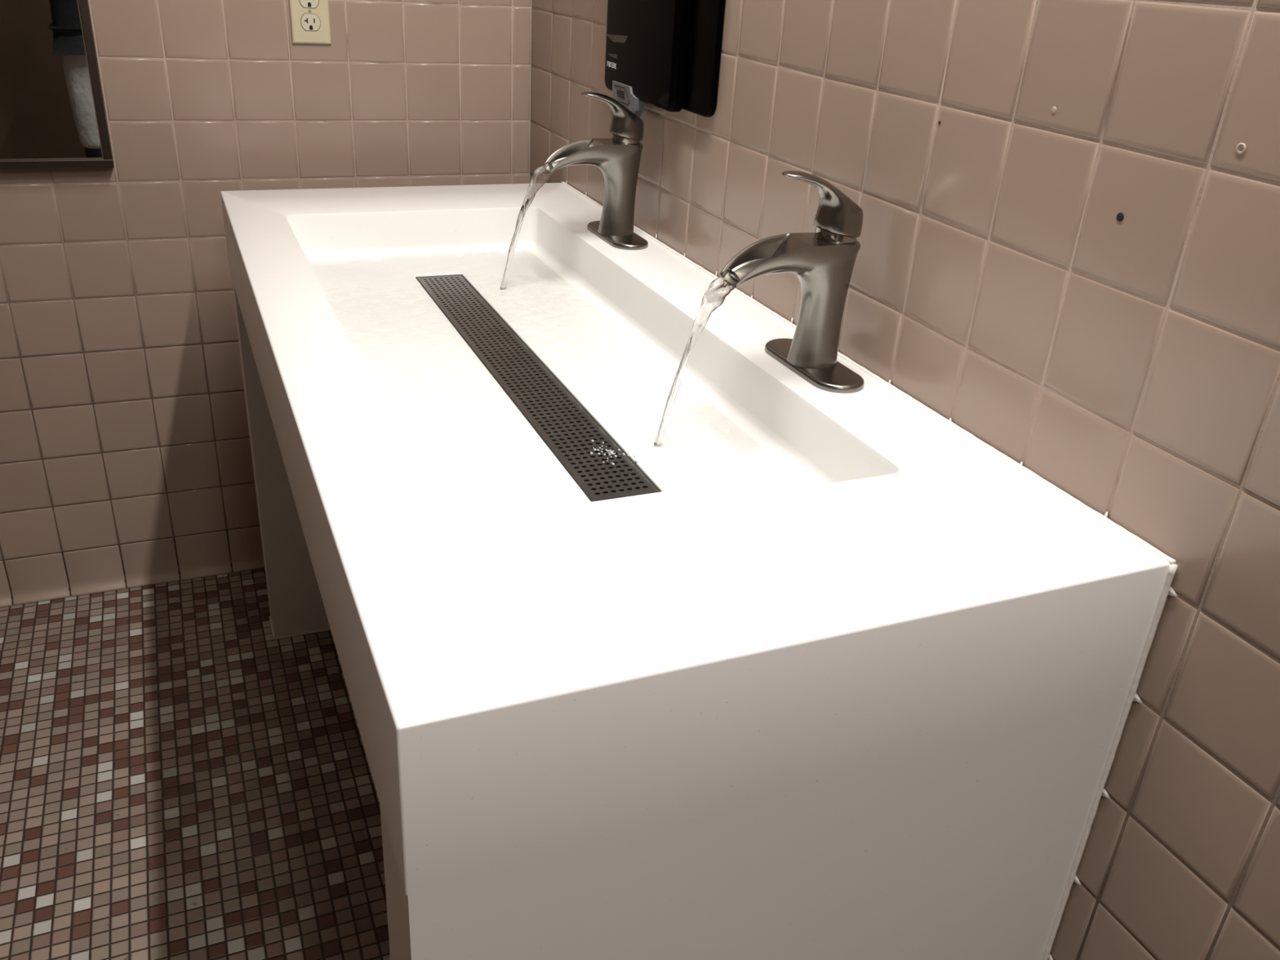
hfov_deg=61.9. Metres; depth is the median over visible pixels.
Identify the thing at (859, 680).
sink
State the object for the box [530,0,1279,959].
wall
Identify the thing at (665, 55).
soap dispenser
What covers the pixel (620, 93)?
print
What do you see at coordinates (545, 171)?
water stream
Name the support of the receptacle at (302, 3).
attached to the electrical outlet at (309, 19)
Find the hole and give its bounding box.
[1116,212,1124,221]
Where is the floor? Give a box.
[0,568,390,959]
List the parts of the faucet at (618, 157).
spout, lever handle, deck plate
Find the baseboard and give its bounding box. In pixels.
[0,525,264,608]
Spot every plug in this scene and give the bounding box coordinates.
[1051,106,1056,113]
[1235,142,1246,154]
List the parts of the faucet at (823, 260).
spout, deck plate, lever handle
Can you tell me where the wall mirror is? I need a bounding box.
[0,0,114,169]
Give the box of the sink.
[220,180,1177,959]
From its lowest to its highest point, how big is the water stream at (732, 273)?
0.193 m
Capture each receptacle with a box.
[298,0,319,8]
[300,13,320,31]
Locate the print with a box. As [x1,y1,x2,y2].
[617,89,624,98]
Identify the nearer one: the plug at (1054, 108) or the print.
the plug at (1054, 108)
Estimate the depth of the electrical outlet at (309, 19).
1.98 m
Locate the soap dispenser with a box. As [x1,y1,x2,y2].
[604,0,725,117]
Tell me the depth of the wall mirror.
1.85 m
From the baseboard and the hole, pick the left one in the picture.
the baseboard
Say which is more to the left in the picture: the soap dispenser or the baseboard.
the baseboard
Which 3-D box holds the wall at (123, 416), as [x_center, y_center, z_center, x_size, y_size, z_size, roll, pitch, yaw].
[-1.415,-0.866,1.625,2.600,2.337,0.050,-8,29,-22]
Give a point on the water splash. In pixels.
(610, 451)
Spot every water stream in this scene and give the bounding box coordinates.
[500,161,555,288]
[653,268,741,444]
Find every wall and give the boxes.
[0,0,531,560]
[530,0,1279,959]
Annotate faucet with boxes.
[542,91,648,249]
[720,170,864,393]
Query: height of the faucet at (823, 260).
0.221 m
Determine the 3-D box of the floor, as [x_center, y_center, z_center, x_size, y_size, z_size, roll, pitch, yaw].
[-0.653,1.225,0.457,2.700,0.060,4.350,-8,29,-22]
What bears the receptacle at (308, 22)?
attached to the electrical outlet at (309, 19)
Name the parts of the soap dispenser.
plate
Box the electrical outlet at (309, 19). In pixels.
[288,0,331,44]
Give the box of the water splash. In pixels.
[590,439,637,465]
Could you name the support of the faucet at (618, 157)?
on the sink

